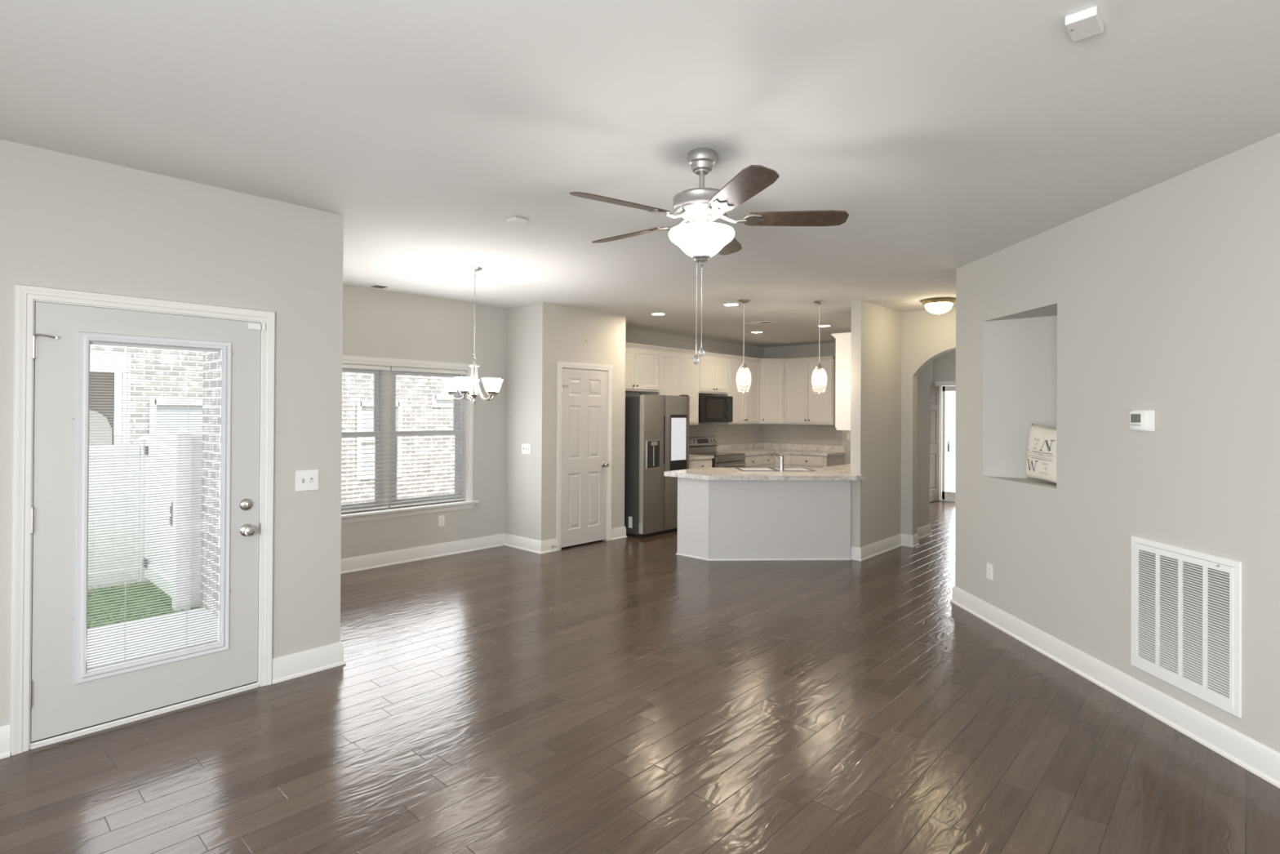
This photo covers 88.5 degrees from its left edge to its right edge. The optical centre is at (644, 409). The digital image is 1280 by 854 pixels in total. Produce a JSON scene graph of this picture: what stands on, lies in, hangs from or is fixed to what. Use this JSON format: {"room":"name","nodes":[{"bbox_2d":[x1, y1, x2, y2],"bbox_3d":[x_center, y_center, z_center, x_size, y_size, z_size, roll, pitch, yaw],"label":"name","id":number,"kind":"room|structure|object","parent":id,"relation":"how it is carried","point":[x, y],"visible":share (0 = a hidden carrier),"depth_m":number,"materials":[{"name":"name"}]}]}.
{"room":"living room","nodes":[
{"label":"living room","id":0,"kind":"room"},
{"bbox_2d":[0,138,343,726],"bbox_3d":[-3.150,0.171,2.743,0.180,2.747,3.631,0,0,42],"label":"wall","id":1,"kind":"structure","parent":0,"point":[68,221],"depth_m":3.54,"materials":[{"name":"grey paint"}]},
{"bbox_2d":[0,724,10,759],"bbox_3d":[-3.532,1.472,2.175,0.026,0.136,2.058,0,0,42],"label":"baseboard","id":2,"kind":"structure","parent":1,"relation":"attached to","point":[5,731],"depth_m":2.92,"materials":[{"name":"white wood"}]},
{"bbox_2d":[9,284,275,755],"bbox_3d":[-2.520,0.496,3.378,0.247,2.110,1.072,0,0,42],"label":"door","id":3,"kind":"structure","parent":1,"relation":"in","point":[54,698],"depth_m":3.23,"materials":[{"name":"white"}]},
{"bbox_2d":[295,469,318,491],"bbox_3d":[-1.987,0.419,3.865,0.019,0.119,0.128,0,0,42],"label":"light switch","id":4,"kind":"object","parent":1,"relation":"attached to","point":[305,480],"visible":1,"depth_m":3.86,"materials":[{"name":"white plastic"}]},
{"bbox_2d":[200,350,222,617],"bbox_3d":[-1.782,0.203,6.097,2.335,2.970,3.413,0,0,42],"label":"brick wall","id":5,"kind":"structure","parent":0,"point":[215,406],"depth_m":5.43,"materials":[{"name":"white brick"}]},
{"bbox_2d":[340,284,506,559],"bbox_3d":[-2.606,0.192,6.691,0.177,2.747,2.927,0,0,42],"label":"wall","id":6,"kind":"structure","parent":0,"point":[377,323],"depth_m":7.02,"materials":[{"name":"grey paint"}]},
{"bbox_2d":[341,355,479,524],"bbox_3d":[-2.610,0.292,6.649,0.215,1.607,2.042,0,0,42],"label":"window","id":7,"kind":"structure","parent":6,"relation":"in","point":[390,411],"depth_m":6.73,"materials":[{"name":"white"}]},
{"bbox_2d":[341,364,391,512],"bbox_3d":[-2.885,0.279,6.311,0.081,1.424,0.881,0,0,42],"label":"window blind","id":8,"kind":"object","parent":7,"relation":"attached to","point":[380,368],"visible":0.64,"depth_m":6.45,"materials":[{"name":"white plastic"}]},
{"bbox_2d":[388,366,466,507],"bbox_3d":[-2.291,0.285,6.960,0.081,1.424,0.861,0,0,42],"label":"window blind","id":9,"kind":"object","parent":7,"relation":"attached to","point":[393,368],"visible":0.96,"depth_m":6.94,"materials":[{"name":"white plastic"}]},
{"bbox_2d":[271,533,557,684],"bbox_3d":[-1.794,1.498,5.750,2.294,0.136,3.422,0,0,42],"label":"baseboard","id":10,"kind":"structure","parent":6,"relation":"attached to","point":[296,664],"depth_m":6.50,"materials":[{"name":"white wood"}]},
{"bbox_2d":[438,515,444,526],"bbox_3d":[-2.177,1.195,7.024,0.008,0.118,0.075,0,0,42],"label":"wall outlet","id":11,"kind":"object","parent":6,"relation":"attached to","point":[441,517],"visible":1,"depth_m":7.02,"materials":[{"name":"white plastic"}]},
{"bbox_2d":[505,303,536,539],"bbox_3d":[-1.379,0.203,7.491,0.553,2.747,0.110,0,0,42],"label":"wall","id":12,"kind":"structure","parent":0,"point":[521,321],"depth_m":7.45,"materials":[{"name":"grey paint"}]},
{"bbox_2d":[521,443,531,454],"bbox_3d":[-1.335,0.445,7.361,0.165,0.117,0.019,0,0,42],"label":"light switch","id":13,"kind":"object","parent":12,"relation":"attached to","point":[526,448],"visible":1,"depth_m":7.36,"materials":[{"name":"white plastic"}]},
{"bbox_2d":[534,302,625,540],"bbox_3d":[-0.730,0.208,7.706,0.113,2.747,1.305,0,0,42],"label":"wall","id":14,"kind":"structure","parent":0,"point":[562,331],"depth_m":7.40,"materials":[{"name":"grey paint"}]},
{"bbox_2d":[555,360,612,550],"bbox_3d":[-0.716,0.523,7.671,0.177,2.116,0.852,0,0,42],"label":"door","id":15,"kind":"structure","parent":14,"relation":"in","point":[584,390],"depth_m":7.65,"materials":[{"name":"white wood"}]},
{"bbox_2d":[611,525,626,539],"bbox_3d":[-0.382,1.518,8.113,0.199,0.136,0.267,0,0,42],"label":"baseboard","id":16,"kind":"structure","parent":14,"relation":"attached to","point":[620,532],"depth_m":8.05,"materials":[{"name":"white wood"}]},
{"bbox_2d":[0,0,1279,347],"bbox_3d":[1.879,-1.221,5.350,8.860,0.120,14.310,0,0,42],"label":"ceiling","id":17,"kind":"structure","parent":0,"point":[949,135],"depth_m":2.68,"materials":[{"name":"white paint"}]},
{"bbox_2d":[364,283,408,292],"bbox_3d":[-2.505,-1.178,6.375,0.210,0.008,0.340,0,0,42],"label":"ceiling vent","id":18,"kind":"object","parent":17,"relation":"in","point":[375,286],"visible":1,"depth_m":6.37,"materials":[{"name":"white metal"}]},
{"bbox_2d":[441,266,502,404],"bbox_3d":[-1.413,-0.609,5.496,0.509,1.141,0.500,0,0,42],"label":"chandelier","id":19,"kind":"object","parent":17,"relation":"hanging from","point":[468,386],"visible":1,"depth_m":5.42,"materials":[{"name":"white glass"}]},
{"bbox_2d":[506,216,527,225],"bbox_3d":[-0.796,-1.171,4.091,0.085,0.022,0.100,0,0,42],"label":"smoke detector","id":20,"kind":"object","parent":17,"relation":"attached to","point":[516,220],"visible":1,"depth_m":4.07,"materials":[{"name":"white plastic"}]},
{"bbox_2d":[650,312,666,315],"bbox_3d":[0.160,-1.156,7.980,0.192,0.006,0.192,0,0,42],"label":"recessed light","id":21,"kind":"object","parent":17,"relation":"in","point":[652,313],"visible":1,"depth_m":7.96,"materials":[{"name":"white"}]},
{"bbox_2d":[569,147,848,364],"bbox_3d":[0.222,-0.696,3.045,1.245,0.972,1.271,0,0,42],"label":"ceiling fan","id":22,"kind":"object","parent":17,"relation":"hanging from","point":[700,239],"visible":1,"depth_m":2.95,"materials":[{"name":"brown wood"}]},
{"bbox_2d":[722,302,739,306],"bbox_3d":[0.954,-1.155,7.258,0.192,0.006,0.192,0,0,42],"label":"recessed light","id":23,"kind":"object","parent":17,"relation":"in","point":[727,304],"visible":1,"depth_m":7.26,"materials":[{"name":"white"}]},
{"bbox_2d":[735,299,751,391],"bbox_3d":[1.053,-0.666,6.992,0.171,0.985,0.170,0,0,-19],"label":"pendant light","id":24,"kind":"object","parent":17,"relation":"hanging from","point":[744,365],"visible":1,"depth_m":6.97,"materials":[{"name":"white glass"}]},
{"bbox_2d":[744,320,776,324],"bbox_3d":[1.530,-1.144,8.721,0.370,0.008,0.190,0,0,42],"label":"ceiling vent","id":25,"kind":"object","parent":17,"relation":"in","point":[764,322],"visible":1,"depth_m":8.71,"materials":[{"name":"white metal"}]},
{"bbox_2d":[811,300,827,393],"bbox_3d":[1.868,-0.661,7.027,0.171,0.985,0.170,0,0,-19],"label":"pendant light","id":26,"kind":"object","parent":17,"relation":"hanging from","point":[819,366],"visible":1,"depth_m":7.01,"materials":[{"name":"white glass"}]},
{"bbox_2d":[817,324,831,326],"bbox_3d":[2.453,-1.138,8.974,0.192,0.006,0.192,0,0,42],"label":"recessed light","id":27,"kind":"object","parent":17,"relation":"in","point":[820,325],"visible":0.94,"depth_m":8.98,"materials":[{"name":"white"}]},
{"bbox_2d":[920,297,955,315],"bbox_3d":[3.089,-1.069,6.901,0.348,0.155,0.348,0,0,42],"label":"flush light","id":28,"kind":"object","parent":17,"relation":"attached to","point":[933,305],"visible":0.98,"depth_m":6.80,"materials":[{"name":"white glass"}]},
{"bbox_2d":[1064,5,1103,41],"bbox_3d":[1.332,-1.165,1.990,0.081,0.030,0.125,0,0,42],"label":"sensor","id":29,"kind":"object","parent":17,"relation":"attached to","point":[1086,23],"visible":1,"depth_m":1.97,"materials":[{"name":"white plastic"}]},
{"bbox_2d":[0,500,1279,853],"bbox_3d":[1.863,1.646,5.337,8.860,0.120,14.310,0,0,42],"label":"floor","id":30,"kind":"structure","parent":0,"point":[630,694],"depth_m":3.09,"materials":[{"name":"brown wood"}]},
{"bbox_2d":[624,393,689,537],"bbox_3d":[-0.051,0.698,8.700,0.972,1.784,0.904,0,0,42],"label":"refrigerator","id":31,"kind":"object","parent":30,"relation":"on","point":[657,426],"visible":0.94,"depth_m":8.24,"materials":[{"name":"grey metal"}]},
{"bbox_2d":[688,457,711,468],"bbox_3d":[0.443,1.165,9.657,0.646,0.865,1.055,0,0,42],"label":"base cabinet","id":32,"kind":"object","parent":30,"relation":"on","point":[703,463],"visible":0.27,"depth_m":9.63,"materials":[{"name":"white wood"}]},
{"bbox_2d":[688,453,714,460],"bbox_3d":[0.446,0.712,9.654,0.614,0.038,1.080,0,0,42],"label":"countertop","id":33,"kind":"structure","parent":32,"relation":"on","point":[691,456],"depth_m":9.71,"materials":[{"name":"stone"}]},
{"bbox_2d":[688,436,746,467],"bbox_3d":[1.113,1.026,10.311,0.709,1.156,0.765,0,0,42],"label":"range","id":34,"kind":"object","parent":30,"relation":"on","point":[706,446],"visible":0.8,"depth_m":10.30,"materials":[{"name":"grey metal"}]},
{"bbox_2d":[690,451,745,457],"bbox_3d":[1.121,0.708,10.306,0.571,0.023,0.757,0,0,42],"label":"countertop","id":35,"kind":"structure","parent":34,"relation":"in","point":[716,454],"depth_m":10.28,"materials":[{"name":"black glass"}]},
{"bbox_2d":[744,453,774,467],"bbox_3d":[1.672,1.178,10.998,0.646,0.865,0.964,0,0,42],"label":"base cabinet","id":36,"kind":"object","parent":30,"relation":"on","point":[764,460],"visible":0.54,"depth_m":10.81,"materials":[{"name":"white wood"}]},
{"bbox_2d":[675,477,850,560],"bbox_3d":[1.927,1.169,7.792,1.515,0.858,3.049,0,0,42],"label":"base cabinet","id":37,"kind":"object","parent":30,"relation":"on","point":[718,520],"visible":0.7,"depth_m":6.93,"materials":[{"name":"white paint"}]},
{"bbox_2d":[663,463,865,479],"bbox_3d":[1.897,0.715,7.739,1.722,0.046,3.175,0,0,42],"label":"countertop","id":38,"kind":"structure","parent":37,"relation":"on","point":[842,472],"depth_m":6.91,"materials":[{"name":"stone"}]},
{"bbox_2d":[733,466,817,471],"bbox_3d":[1.468,0.780,7.448,0.830,0.196,0.520,0,0,-3],"label":"sink","id":39,"kind":"object","parent":38,"relation":"in","point":[740,468],"visible":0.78,"depth_m":7.62,"materials":[{"name":"silver metal"}]},
{"bbox_2d":[769,447,784,471],"bbox_3d":[1.467,0.550,7.342,0.068,0.263,0.287,0,0,-22],"label":"faucet","id":40,"kind":"object","parent":38,"relation":"on","point":[780,457],"visible":1,"depth_m":7.22,"materials":[{"name":"silver metal"}]},
{"bbox_2d":[774,453,843,467],"bbox_3d":[2.521,1.185,11.249,1.559,0.865,0.646,0,0,42],"label":"base cabinet","id":41,"kind":"object","parent":30,"relation":"on","point":[790,460],"visible":0.25,"depth_m":10.79,"materials":[{"name":"white wood"}]},
{"bbox_2d":[717,448,844,456],"bbox_3d":[2.222,0.728,10.885,1.569,0.038,1.554,0,0,42],"label":"countertop","id":42,"kind":"structure","parent":41,"relation":"on","point":[760,451],"depth_m":10.93,"materials":[{"name":"stone"}]},
{"bbox_2d":[625,328,764,423],"bbox_3d":[0.244,0.225,10.014,0.130,2.747,5.800,0,0,42],"label":"wall","id":43,"kind":"structure","parent":0,"point":[632,335],"depth_m":10.37,"materials":[{"name":"grey paint"}]},
{"bbox_2d":[625,346,659,391],"bbox_3d":[-0.306,-0.547,9.037,0.376,0.590,1.203,0,0,42],"label":"upper cabinet","id":44,"kind":"object","parent":43,"relation":"attached to","point":[642,365],"visible":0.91,"depth_m":9.10,"materials":[{"name":"white wood"}]},
{"bbox_2d":[642,351,698,425],"bbox_3d":[0.407,-0.299,9.816,0.376,1.070,0.908,0,0,42],"label":"upper cabinet","id":45,"kind":"object","parent":43,"relation":"attached to","point":[678,373],"visible":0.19,"depth_m":9.72,"materials":[{"name":"white wood"}]},
{"bbox_2d":[698,355,728,394],"bbox_3d":[0.981,-0.537,10.442,0.376,0.582,0.773,0,0,42],"label":"upper cabinet","id":46,"kind":"object","parent":43,"relation":"attached to","point":[713,371],"visible":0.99,"depth_m":10.32,"materials":[{"name":"white wood"}]},
{"bbox_2d":[698,395,733,422],"bbox_3d":[1.025,-0.001,10.397,0.484,0.419,0.760,0,0,42],"label":"microwave","id":47,"kind":"object","parent":46,"relation":"attached to","point":[712,409],"visible":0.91,"depth_m":10.20,"materials":[{"name":"grey plastic"}]},
{"bbox_2d":[688,423,763,444],"bbox_3d":[1.047,0.420,10.789,0.008,0.360,3.330,0,0,42],"label":"tiled wall","id":48,"kind":"structure","parent":43,"relation":"attached to","point":[742,433],"depth_m":11.25,"materials":[{"name":"beige tile"}]},
{"bbox_2d":[711,358,759,424],"bbox_3d":[1.562,-0.286,11.076,0.376,1.070,0.938,0,0,42],"label":"upper cabinet","id":49,"kind":"object","parent":43,"relation":"attached to","point":[746,405],"visible":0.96,"depth_m":10.96,"materials":[{"name":"white wood"}]},
{"bbox_2d":[625,342,833,361],"bbox_3d":[1.239,-0.858,9.622,1.205,0.056,4.150,0,0,42],"label":"crown molding","id":50,"kind":"structure","parent":49,"relation":"attached to","point":[627,344],"depth_m":10.48,"materials":[{"name":"white wood"}]},
{"bbox_2d":[760,361,784,423],"bbox_3d":[2.188,-0.281,11.572,0.629,1.070,0.641,0,0,42],"label":"upper cabinet","id":51,"kind":"object","parent":43,"relation":"attached to","point":[771,373],"visible":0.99,"depth_m":11.33,"materials":[{"name":"white wood"}]},
{"bbox_2d":[715,442,844,452],"bbox_3d":[1.590,0.666,10.211,1.590,0.131,3.444,0,0,42],"label":"trim","id":52,"kind":"structure","parent":43,"relation":"attached to","point":[761,445],"depth_m":11.41,"materials":[{"name":"stone"}]},
{"bbox_2d":[764,342,850,464],"bbox_3d":[3.191,0.247,11.166,2.660,2.747,0.120,0,0,42],"label":"wall","id":53,"kind":"structure","parent":0,"point":[825,348],"depth_m":11.39,"materials":[{"name":"grey paint"}]},
{"bbox_2d":[763,423,841,445],"bbox_3d":[2.733,0.433,11.497,1.522,0.360,0.008,0,0,42],"label":"tiled wall","id":54,"kind":"structure","parent":53,"relation":"attached to","point":[790,433],"depth_m":11.47,"materials":[{"name":"beige tile"}]},
{"bbox_2d":[784,359,835,424],"bbox_3d":[2.844,-0.279,11.151,0.903,1.070,0.376,0,0,42],"label":"upper cabinet","id":55,"kind":"object","parent":53,"relation":"attached to","point":[802,406],"visible":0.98,"depth_m":11.04,"materials":[{"name":"white wood"}]},
{"bbox_2d":[846,432,850,439],"bbox_3d":[3.388,0.450,10.896,0.075,0.118,0.008,0,0,42],"label":"wall outlet","id":56,"kind":"object","parent":53,"relation":"attached to","point":[848,436],"visible":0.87,"depth_m":10.90,"materials":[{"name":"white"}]},
{"bbox_2d":[850,300,929,547],"bbox_3d":[2.932,0.230,7.728,0.112,2.747,2.060,0,0,42],"label":"wall","id":57,"kind":"structure","parent":0,"point":[875,330],"depth_m":7.30,"materials":[{"name":"grey paint"}]},
{"bbox_2d":[831,332,850,430],"bbox_3d":[2.817,-0.304,7.966,0.378,1.099,1.641,0,0,42],"label":"upper cabinet","id":58,"kind":"object","parent":57,"relation":"attached to","point":[842,372],"visible":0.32,"depth_m":7.43,"materials":[{"name":"white wood"}]},
{"bbox_2d":[850,524,932,560],"bbox_3d":[2.980,1.536,7.796,0.746,0.136,2.246,0,0,25],"label":"baseboard","id":59,"kind":"structure","parent":57,"relation":"attached to","point":[866,552],"depth_m":7.46,"materials":[{"name":"white wood"}]},
{"bbox_2d":[900,306,955,534],"bbox_3d":[3.579,0.231,7.336,1.373,2.747,0.144,0,0,42],"label":"wall","id":60,"kind":"structure","parent":0,"point":[926,335],"depth_m":7.68,"materials":[{"name":"grey paint"}]},
{"bbox_2d":[929,360,933,385],"bbox_3d":[4.032,0.248,10.291,0.746,2.747,3.777,0,0,26],"label":"wall","id":61,"kind":"structure","parent":0,"point":[931,362],"depth_m":11.74,"materials":[{"name":"grey paint"}]},
{"bbox_2d":[929,380,955,502],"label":"door","id":62,"kind":"structure","parent":61,"relation":"in","point":[937,393],"depth_m":11.66,"materials":[{"name":"white wood"}]},
{"bbox_2d":[933,349,955,386],"bbox_3d":[6.162,0.264,10.993,2.765,2.747,0.140,0,0,42],"label":"wall","id":63,"kind":"structure","parent":0,"point":[944,366],"depth_m":11.66,"materials":[{"name":"grey paint"}]},
{"bbox_2d":[945,450,955,492],"bbox_3d":[13.989,1.917,22.672,30.000,0.240,27.640,0,0,42],"label":"pavement","id":64,"kind":"structure","parent":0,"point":[949,455],"depth_m":18.39,"materials":[{"name":"concrete"}]},
{"bbox_2d":[945,385,955,451],"bbox_3d":[16.340,-1.160,31.155,15.000,6.100,9.000,0,0,42],"label":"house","id":65,"kind":"structure","parent":64,"relation":"on","point":[950,396],"depth_m":28.52,"materials":[{"name":"white"}]},
{"bbox_2d":[955,133,1279,752],"bbox_3d":[3.155,0.208,2.868,0.967,2.747,5.757,0,0,-3],"label":"wall","id":66,"kind":"structure","parent":0,"point":[1163,298],"depth_m":3.60,"materials":[{"name":"grey paint"}]},
{"bbox_2d":[986,562,992,580],"bbox_3d":[2.572,1.211,4.897,0.008,0.116,0.075,0,0,-3],"label":"wall outlet","id":67,"kind":"object","parent":66,"relation":"attached to","point":[989,566],"visible":1,"depth_m":4.89,"materials":[{"name":"white plastic"}]},
{"bbox_2d":[1026,423,1057,483],"bbox_3d":[2.728,0.302,4.437,0.136,0.407,0.426,0,0,-3],"label":"pillow","id":68,"kind":"object","parent":66,"relation":"on","point":[1041,463],"visible":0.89,"depth_m":4.42,"materials":[{"name":"beige fabric"}]},
{"bbox_2d":[950,586,1279,788],"bbox_3d":[2.803,1.515,3.577,1.225,0.136,6.827,0,0,11],"label":"baseboard","id":69,"kind":"structure","parent":66,"relation":"attached to","point":[1254,756],"depth_m":3.46,"materials":[{"name":"white wood"}]},
{"bbox_2d":[1129,409,1155,431],"bbox_3d":[2.630,0.061,3.474,0.031,0.113,0.144,0,0,-3],"label":"thermostat","id":70,"kind":"object","parent":66,"relation":"attached to","point":[1140,420],"visible":1,"depth_m":3.45,"materials":[{"name":"white plastic"}]},
{"bbox_2d":[1130,535,1242,717],"bbox_3d":[2.640,1.030,3.235,0.020,0.695,0.621,0,0,-3],"label":"air vent","id":71,"kind":"object","parent":66,"relation":"in","point":[1186,605],"visible":1,"depth_m":3.18,"materials":[{"name":"white metal"}]},
{"label":"outside","id":72,"kind":"structure","parent":0,"visible":0},
{"bbox_2d":[87,435,203,607],"bbox_3d":[-0.938,2.003,21.184,90.000,0.120,90.000,0,0,42],"label":"ground","id":73,"kind":"structure","parent":72,"point":[118,436],"depth_m":7.04,"materials":[{"name":"white concrete"}]},
{"bbox_2d":[87,580,200,629],"bbox_3d":[-5.789,1.732,4.328,1.496,0.208,4.587,0,0,42],"label":"grass","id":74,"kind":"structure","parent":73,"relation":"on","point":[139,580],"depth_m":5.67,"materials":[{"name":"green plant"}]},
{"bbox_2d":[87,427,201,611],"bbox_3d":[-5.851,0.954,4.392,1.456,1.625,4.586,0,0,42],"label":"vinyl fence","id":75,"kind":"object","parent":74,"relation":"on","point":[181,439],"visible":0.31,"depth_m":6.16,"materials":[{"name":"white plastic"}]},
{"bbox_2d":[142,425,174,596],"bbox_3d":[-4.399,0.892,5.976,1.160,1.480,0.082,0,0,42],"label":"gate","id":76,"kind":"object","parent":75,"relation":"attached to","point":[163,434],"visible":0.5,"depth_m":6.03,"materials":[{"name":"white plastic"}]},
{"bbox_2d":[86,608,219,671],"bbox_3d":[-4.287,1.750,3.291,2.235,0.180,4.087,0,0,42],"label":"patio","id":77,"kind":"structure","parent":73,"relation":"on","point":[218,618],"depth_m":4.83,"materials":[{"name":"concrete"}]},
{"bbox_2d":[88,344,454,533],"bbox_3d":[-6.343,-1.953,12.613,4.400,7.650,18.600,0,0,42],"label":"house","id":78,"kind":"structure","parent":73,"relation":"on","point":[415,415],"depth_m":11.28,"materials":[{"name":"brick"}]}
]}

